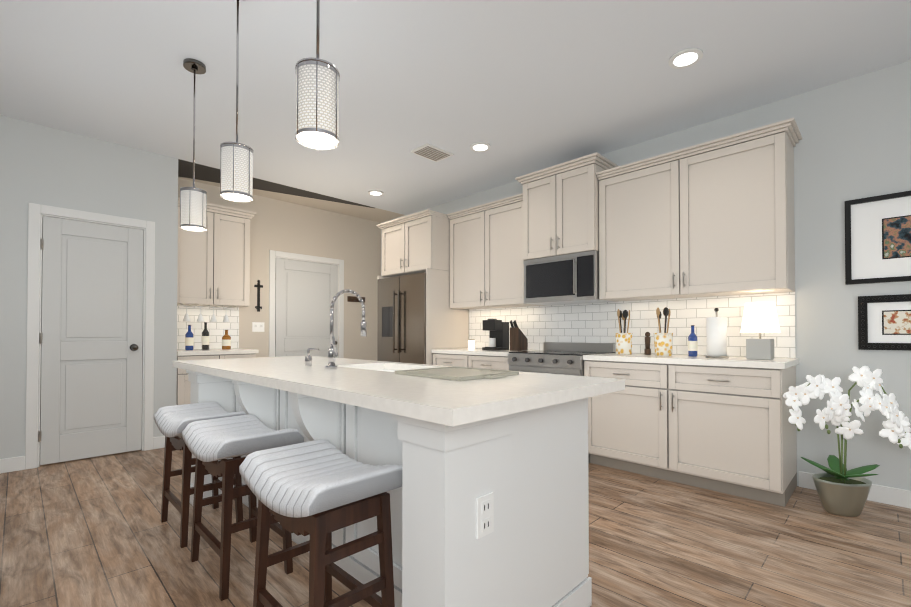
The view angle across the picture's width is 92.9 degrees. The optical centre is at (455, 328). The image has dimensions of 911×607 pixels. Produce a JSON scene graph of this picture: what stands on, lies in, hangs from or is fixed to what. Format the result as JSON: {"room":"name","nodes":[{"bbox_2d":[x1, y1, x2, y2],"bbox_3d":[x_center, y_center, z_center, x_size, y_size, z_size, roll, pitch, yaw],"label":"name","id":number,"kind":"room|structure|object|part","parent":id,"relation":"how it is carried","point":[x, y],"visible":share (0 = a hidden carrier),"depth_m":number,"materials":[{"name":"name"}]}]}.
{"room":"kitchen","nodes":[
{"label":"kitchen","id":0,"kind":"room"},
{"bbox_2d":[0,115,177,458],"bbox_3d":[-4.476,-0.284,2.524,0.100,2.800,4.900,-1,-1,45],"label":"wall","id":1,"kind":"structure","parent":0,"point":[45,165],"depth_m":3.67,"materials":[{"name":"grey paint"}]},
{"bbox_2d":[0,456,24,473],"bbox_3d":[-4.791,1.056,2.107,0.014,0.110,3.828,-1,-1,45],"label":"baseboard","id":2,"kind":"structure","parent":1,"relation":"attached to","point":[12,464],"depth_m":3.41,"materials":[{"name":"white wood"}]},
{"bbox_2d":[25,203,154,469],"bbox_3d":[-3.178,0.062,3.817,0.118,2.142,0.854,-1,-1,45],"label":"door frame","id":3,"kind":"structure","parent":1,"relation":"attached to","point":[37,213],"depth_m":3.55,"materials":[{"name":"white wood"}]},
{"bbox_2d":[38,216,142,464],"bbox_3d":[-3.143,0.099,3.772,0.130,2.043,0.694,-1,-1,45],"label":"hall door","id":4,"kind":"structure","parent":1,"relation":"in","point":[90,337],"depth_m":3.77,"materials":[{"name":"grey paint"}]},
{"bbox_2d":[39,218,42,463],"bbox_3d":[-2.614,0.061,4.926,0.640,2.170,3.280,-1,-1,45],"label":"backing","id":5,"kind":"object","parent":4,"relation":"attached to","point":[41,318],"depth_m":3.62,"materials":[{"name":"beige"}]},
{"bbox_2d":[178,178,380,360],"bbox_3d":[-2.175,-0.244,5.699,0.100,2.800,3.050,-1,-1,45],"label":"wall","id":6,"kind":"structure","parent":0,"point":[353,243],"depth_m":5.89,"materials":[{"name":"beige paint"}]},
{"bbox_2d":[177,197,255,321],"bbox_3d":[-2.706,-0.705,4.810,0.400,1.260,0.808,-1,-1,45],"label":"upper cabinet","id":7,"kind":"object","parent":6,"relation":"attached to","point":[213,267],"visible":0.88,"depth_m":4.71,"materials":[{"name":"paint"}]},
{"bbox_2d":[252,322,263,331],"bbox_3d":[-2.435,-0.018,5.355,0.012,0.116,0.145,-1,-1,45],"label":"light switch","id":8,"kind":"object","parent":6,"relation":"attached to","point":[257,326],"visible":1,"depth_m":5.35,"materials":[{"name":"white plastic"}]},
{"bbox_2d":[254,280,262,311],"bbox_3d":[-2.429,-0.405,5.354,0.048,0.393,0.100,-1,-1,45],"label":"cross","id":9,"kind":"object","parent":6,"relation":"attached to","point":[258,307],"visible":1,"depth_m":5.35,"materials":[{"name":"black metal"}]},
{"bbox_2d":[275,258,337,357],"bbox_3d":[-1.972,0.124,5.807,0.130,2.043,0.894,-1,-1,45],"label":"door","id":10,"kind":"structure","parent":6,"relation":"in","point":[306,293],"depth_m":5.79,"materials":[{"name":"white paint"}]},
{"bbox_2d":[269,250,343,357],"bbox_3d":[-2.007,0.087,5.852,0.118,2.142,1.054,-1,-1,45],"label":"door frame","id":11,"kind":"structure","parent":6,"relation":"attached to","point":[285,255],"depth_m":5.72,"materials":[{"name":"white wood"}]},
{"bbox_2d":[347,296,364,302],"bbox_3d":[-1.434,-0.426,6.332,0.065,0.080,0.290,-1,-1,45],"label":"hook rail","id":12,"kind":"object","parent":6,"relation":"attached to","point":[352,299],"visible":0.79,"depth_m":6.30,"materials":[{"name":"brown wood"}]},
{"bbox_2d":[0,448,910,606],"bbox_3d":[-0.763,1.136,0.904,8.870,0.080,7.850,-1,-1,45],"label":"floor","id":13,"kind":"structure","parent":0,"point":[91,532],"depth_m":2.19,"materials":[{"name":"brown wood"}]},
{"bbox_2d":[154,402,245,547],"bbox_3d":[-1.442,0.786,2.461,0.530,0.659,0.360,-1,-1,45],"label":"stool","id":14,"kind":"object","parent":13,"relation":"on","point":[172,422],"visible":0.71,"depth_m":2.39,"materials":[{"name":"white leather"}]},
{"bbox_2d":[176,305,258,437],"bbox_3d":[-2.648,0.444,4.713,0.598,1.400,0.773,-1,-1,45],"label":"base cabinet","id":15,"kind":"object","parent":13,"relation":"on","point":[218,328],"visible":0.21,"depth_m":4.82,"materials":[{"name":"paint"}]},
{"bbox_2d":[185,325,193,349],"bbox_3d":[-2.846,0.096,4.634,0.078,0.270,0.076,-1,-1,45],"label":"bottle","id":16,"kind":"object","parent":15,"relation":"on","point":[189,339],"visible":0.98,"depth_m":4.61,"materials":[{"name":"blue glass"}]},
{"bbox_2d":[202,322,208,349],"bbox_3d":[-2.747,0.083,4.762,0.074,0.300,0.072,-1,-1,45],"label":"bottle","id":17,"kind":"object","parent":15,"relation":"on","point":[205,339],"visible":1,"depth_m":4.74,"materials":[{"name":"grey glass"}]},
{"bbox_2d":[222,330,230,348],"bbox_3d":[-2.578,0.124,4.876,0.093,0.220,0.090,-1,-1,45],"label":"bottle","id":18,"kind":"object","parent":15,"relation":"on","point":[226,340],"visible":0.98,"depth_m":4.84,"materials":[{"name":"brown glass"}]},
{"bbox_2d":[182,414,303,600],"bbox_3d":[-1.005,0.781,2.029,0.530,0.659,0.360,-1,-1,45],"label":"stool","id":19,"kind":"object","parent":13,"relation":"on","point":[209,443],"visible":0.88,"depth_m":1.92,"materials":[{"name":"white leather"}]},
{"bbox_2d":[239,439,401,606],"bbox_3d":[-0.458,0.774,1.487,0.530,0.659,0.360,-1,-1,45],"label":"stool","id":20,"kind":"object","parent":13,"relation":"on","point":[319,491],"visible":1,"depth_m":1.40,"materials":[{"name":"white leather"}]},
{"bbox_2d":[186,372,592,606],"bbox_3d":[-0.586,0.679,2.296,2.454,0.870,0.888,-1,-1,45],"label":"kitchen island","id":21,"kind":"object","parent":13,"relation":"on","point":[489,502],"depth_m":1.45,"materials":[{"name":"paint"}]},
{"bbox_2d":[172,357,567,427],"bbox_3d":[-0.751,0.221,2.093,2.590,0.040,0.500,-1,-1,45],"label":"island countertop","id":22,"kind":"structure","parent":21,"relation":"on","point":[447,403],"depth_m":1.39,"materials":[{"name":"white stone"}]},
{"bbox_2d":[305,348,318,365],"bbox_3d":[-0.794,0.155,2.399,0.036,0.096,0.078,-1,-1,45],"label":"soap pump","id":23,"kind":"object","parent":22,"relation":"on","point":[308,359],"visible":0.98,"depth_m":2.37,"materials":[{"name":"silver metal"}]},
{"bbox_2d":[325,289,366,367],"bbox_3d":[-0.560,-0.003,2.263,0.086,0.409,0.236,-1,-1,45],"label":"faucet","id":24,"kind":"object","parent":22,"relation":"on","point":[332,353],"visible":1,"depth_m":2.21,"materials":[{"name":"silver metal"}]},
{"bbox_2d":[395,366,518,380],"bbox_3d":[0.016,0.190,1.855,0.435,0.014,0.360,-1,-1,45],"label":"cutting board","id":25,"kind":"object","parent":22,"relation":"on","point":[457,373],"visible":1,"depth_m":1.81,"materials":[{"name":"beige"}]},
{"bbox_2d":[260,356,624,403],"bbox_3d":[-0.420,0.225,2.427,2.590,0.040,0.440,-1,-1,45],"label":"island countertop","id":26,"kind":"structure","parent":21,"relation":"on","point":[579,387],"depth_m":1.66,"materials":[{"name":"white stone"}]},
{"bbox_2d":[380,368,419,371],"bbox_3d":[-0.352,0.338,2.303,0.624,0.212,0.384,-1,-1,45],"label":"sink","id":27,"kind":"object","parent":26,"relation":"in","point":[381,369],"depth_m":2.55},
{"bbox_2d":[377,272,425,363],"bbox_3d":[-0.435,0.262,5.389,0.892,1.780,0.786,-1,-1,45],"label":"fridge","id":28,"kind":"object","parent":13,"relation":"on","point":[401,331],"visible":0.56,"depth_m":5.09,"materials":[{"name":"silver metal"}]},
{"bbox_2d":[431,352,509,369],"bbox_3d":[0.347,0.708,4.724,1.100,0.870,0.622,-1,-1,45],"label":"base cabinet","id":29,"kind":"object","parent":13,"relation":"on","point":[439,358],"depth_m":4.47,"materials":[{"name":"paint"}]},
{"bbox_2d":[431,348,538,355],"bbox_3d":[0.343,0.253,4.725,1.100,0.040,0.635,-1,-1,45],"label":"countertop","id":30,"kind":"structure","parent":29,"relation":"on","point":[460,351],"depth_m":4.57,"materials":[{"name":"white stone"}]},
{"bbox_2d":[468,339,474,348],"bbox_3d":[0.184,0.179,5.021,0.084,0.115,0.082,-1,-1,45],"label":"candle jar","id":31,"kind":"object","parent":30,"relation":"on","point":[471,343],"visible":0.94,"depth_m":4.99,"materials":[{"name":"white"}]},
{"bbox_2d":[482,319,508,350],"bbox_3d":[0.433,0.064,4.662,0.180,0.335,0.240,-1,-1,45],"label":"coffee maker","id":32,"kind":"object","parent":30,"relation":"on","point":[498,330],"visible":1,"depth_m":4.61,"materials":[{"name":"black plastic"}]},
{"bbox_2d":[510,320,527,350],"bbox_3d":[0.647,0.072,4.509,0.110,0.315,0.198,-1,-1,45],"label":"knife block","id":33,"kind":"object","parent":30,"relation":"on","point":[518,340],"visible":0.98,"depth_m":4.46,"materials":[{"name":"brown wood"}]},
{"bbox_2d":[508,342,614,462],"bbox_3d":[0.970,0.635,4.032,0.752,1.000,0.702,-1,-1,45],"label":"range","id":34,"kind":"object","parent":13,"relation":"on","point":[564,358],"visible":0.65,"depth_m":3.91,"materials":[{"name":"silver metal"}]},
{"bbox_2d":[584,360,654,476],"bbox_3d":[1.535,0.694,3.548,0.724,0.870,0.622,-1,-1,45],"label":"base cabinet","id":35,"kind":"object","parent":13,"relation":"on","point":[621,424],"depth_m":3.36,"materials":[{"name":"paint"}]},
{"bbox_2d":[655,364,797,506],"bbox_3d":[1.959,0.689,3.128,0.724,0.870,0.622,-1,-1,45],"label":"base cabinet","id":36,"kind":"object","parent":13,"relation":"on","point":[701,420],"depth_m":2.89,"materials":[{"name":"paint"}]},
{"bbox_2d":[583,352,798,367],"bbox_3d":[1.750,0.236,3.332,1.340,0.040,0.635,-1,-1,45],"label":"countertop","id":37,"kind":"structure","parent":36,"relation":"on","point":[636,357],"depth_m":3.08,"materials":[{"name":"white stone"}]},
{"bbox_2d":[615,309,632,354],"bbox_3d":[1.428,0.027,3.678,0.141,0.385,0.141,-1,-1,45],"label":"utensil canister","id":38,"kind":"object","parent":37,"relation":"on","point":[624,343],"visible":1,"depth_m":3.63,"materials":[{"name":"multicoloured ceramic"}]},
{"bbox_2d":[644,332,650,354],"bbox_3d":[1.612,0.123,3.635,0.052,0.192,0.052,-1,-1,45],"label":"pepper mill","id":39,"kind":"object","parent":37,"relation":"on","point":[647,350],"visible":1,"depth_m":3.62,"materials":[{"name":"brown wood"}]},
{"bbox_2d":[654,307,672,355],"bbox_3d":[1.655,0.023,3.453,0.141,0.388,0.141,-1,-1,45],"label":"utensil canister","id":40,"kind":"object","parent":37,"relation":"on","point":[663,342],"visible":1,"depth_m":3.41,"materials":[{"name":"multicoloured ceramic"}]},
{"bbox_2d":[688,325,697,356],"bbox_3d":[1.833,0.095,3.346,0.066,0.240,0.064,-1,-1,45],"label":"wine bottle","id":41,"kind":"object","parent":37,"relation":"on","point":[692,345],"visible":0.98,"depth_m":3.32,"materials":[{"name":"blue glass"}]},
{"bbox_2d":[705,308,728,357],"bbox_3d":[1.932,0.030,3.206,0.150,0.367,0.150,-1,-1,45],"label":"paper towel holder","id":42,"kind":"object","parent":37,"relation":"on","point":[716,330],"visible":0.96,"depth_m":3.15,"materials":[{"name":"white paper"}]},
{"bbox_2d":[740,302,780,359],"bbox_3d":[2.110,0.016,3.002,0.229,0.390,0.229,-1,-1,45],"label":"light","id":43,"kind":"object","parent":37,"relation":"on","point":[760,317],"visible":1,"depth_m":2.93,"materials":[{"name":"grey fabric"}]},
{"bbox_2d":[783,366,910,516],"bbox_3d":[2.373,0.671,2.580,0.616,0.892,0.584,-1,-1,45],"label":"orchid","id":44,"kind":"object","parent":13,"relation":"on","point":[841,490],"visible":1,"depth_m":2.58,"materials":[{"name":"white plant"}]},
{"bbox_2d":[0,0,910,222],"bbox_3d":[-0.763,-1.743,0.941,8.870,0.081,7.850,-1,-1,45],"label":"ceiling","id":45,"kind":"structure","parent":0,"point":[522,87],"depth_m":2.87,"materials":[{"name":"white paint"}]},
{"bbox_2d":[180,58,206,231],"bbox_3d":[-1.659,-1.155,2.750,0.146,1.049,0.148,-1,-1,45],"label":"pendant light","id":46,"kind":"object","parent":45,"relation":"hanging from","point":[193,208],"visible":1,"depth_m":2.71,"materials":[{"name":"silver metal"}]},
{"bbox_3d":[-1.659,-0.748,2.745,0.140,0.223,0.140,-1,-1,45],"label":"lamp shade","id":47,"kind":"part","parent":46,"relation":"part of","materials":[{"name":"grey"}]},
{"bbox_2d":[220,0,252,201],"bbox_3d":[-1.069,-1.163,2.123,0.146,1.049,0.148,-1,-1,45],"label":"pendant light","id":48,"kind":"object","parent":45,"relation":"hanging from","point":[236,171],"visible":1,"depth_m":2.07,"materials":[{"name":"silver metal"}]},
{"bbox_3d":[-1.069,-0.756,2.118,0.140,0.223,0.140,-1,-1,45],"label":"lamp shade","id":49,"kind":"part","parent":48,"relation":"part of","materials":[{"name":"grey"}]},
{"bbox_2d":[295,0,339,149],"bbox_3d":[-0.476,-1.171,1.500,0.146,1.049,0.148,-1,-1,45],"label":"pendant light","id":50,"kind":"object","parent":45,"relation":"hanging from","point":[317,102],"visible":1,"depth_m":1.44,"materials":[{"name":"silver metal"}]},
{"bbox_3d":[-0.476,-0.764,1.495,0.140,0.223,0.140,-1,-1,45],"label":"lamp shade","id":51,"kind":"part","parent":50,"relation":"part of","materials":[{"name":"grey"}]},
{"bbox_2d":[368,190,383,195],"bbox_3d":[-0.968,-1.643,5.259,0.190,0.013,0.190,-1,-1,45],"label":"recessed light","id":52,"kind":"object","parent":45,"relation":"in","point":[375,193],"visible":0.98,"depth_m":5.25,"materials":[{"name":"white plastic"}]},
{"bbox_2d":[410,143,453,161],"bbox_3d":[-0.220,-1.656,4.096,0.240,0.016,0.340,-1,-1,45],"label":"ceiling vent","id":53,"kind":"object","parent":45,"relation":"in","point":[431,152],"visible":1,"depth_m":4.07,"materials":[{"name":"white metal"}]},
{"bbox_2d":[470,142,490,151],"bbox_3d":[0.227,-1.659,3.964,0.190,0.013,0.190,-1,-1,45],"label":"recessed light","id":54,"kind":"object","parent":45,"relation":"in","point":[480,146],"visible":0.98,"depth_m":3.94,"materials":[{"name":"white plastic"}]},
{"bbox_2d":[669,48,702,68],"bbox_3d":[1.428,-1.675,2.690,0.190,0.013,0.190,-1,-1,45],"label":"recessed light","id":55,"kind":"object","parent":45,"relation":"in","point":[685,58],"visible":0.98,"depth_m":2.68,"materials":[{"name":"white plastic"}]},
{"bbox_2d":[381,60,910,490],"bbox_3d":[2.000,-0.270,3.626,8.750,2.800,0.120,-1,-1,45],"label":"wall","id":56,"kind":"structure","parent":0,"point":[854,142],"depth_m":2.96,"materials":[{"name":"grey paint"}]},
{"bbox_2d":[376,209,468,364],"bbox_3d":[-0.429,-0.090,5.444,0.998,2.485,0.705,-1,-1,45],"label":"cabinet surround","id":57,"kind":"object","parent":56,"relation":"attached to","point":[417,242],"visible":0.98,"depth_m":5.07,"materials":[{"name":"paint"}]},
{"bbox_2d":[447,193,543,309],"bbox_3d":[0.425,-0.790,4.822,1.098,1.100,0.400,-1,-1,45],"label":"upper cabinet","id":58,"kind":"object","parent":56,"relation":"attached to","point":[486,258],"visible":0.88,"depth_m":4.68,"materials":[{"name":"paint"}]},
{"bbox_2d":[515,152,617,260],"bbox_3d":[1.062,-1.083,4.146,0.860,0.820,0.470,-1,-1,45],"label":"upper cabinet","id":59,"kind":"object","parent":56,"relation":"attached to","point":[561,209],"visible":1,"depth_m":3.97,"materials":[{"name":"paint"}]},
{"bbox_2d":[523,251,614,304],"bbox_3d":[1.071,-0.460,4.148,0.756,0.423,0.443,-1,-1,45],"label":"microwave","id":60,"kind":"object","parent":59,"relation":"attached to","point":[565,279],"visible":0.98,"depth_m":3.99,"materials":[{"name":"silver metal"}]},
{"bbox_2d":[596,154,673,301],"bbox_3d":[1.631,-0.796,3.662,0.721,1.084,0.352,-1,-1,45],"label":"upper cabinet","id":61,"kind":"object","parent":56,"relation":"attached to","point":[633,200],"depth_m":3.58,"materials":[{"name":"paint"}]},
{"bbox_2d":[668,122,795,297],"bbox_3d":[2.055,-0.802,3.242,0.721,1.084,0.352,-1,-1,45],"label":"upper cabinet","id":62,"kind":"object","parent":56,"relation":"attached to","point":[715,217],"depth_m":3.09,"materials":[{"name":"paint"}]},
{"bbox_2d":[799,471,910,508],"bbox_3d":[3.750,1.052,1.782,3.690,0.110,0.014,-1,-1,45],"label":"baseboard","id":63,"kind":"structure","parent":56,"relation":"attached to","point":[890,495],"depth_m":2.77,"materials":[{"name":"white wood"}]},
{"bbox_2d":[845,191,910,284],"bbox_3d":[2.852,-0.577,2.679,0.660,0.560,0.030,-1,-1,45],"label":"picture frame","id":64,"kind":"object","parent":56,"relation":"attached to","point":[877,239],"visible":1,"depth_m":2.80,"materials":[{"name":"black"}]},
{"bbox_2d":[858,294,910,350],"bbox_3d":[2.800,-0.038,2.719,0.400,0.350,0.038,-1,-1,45],"label":"picture frame","id":65,"kind":"object","parent":56,"relation":"attached to","point":[884,322],"visible":1,"depth_m":2.77,"materials":[{"name":"black wood"}]}
]}

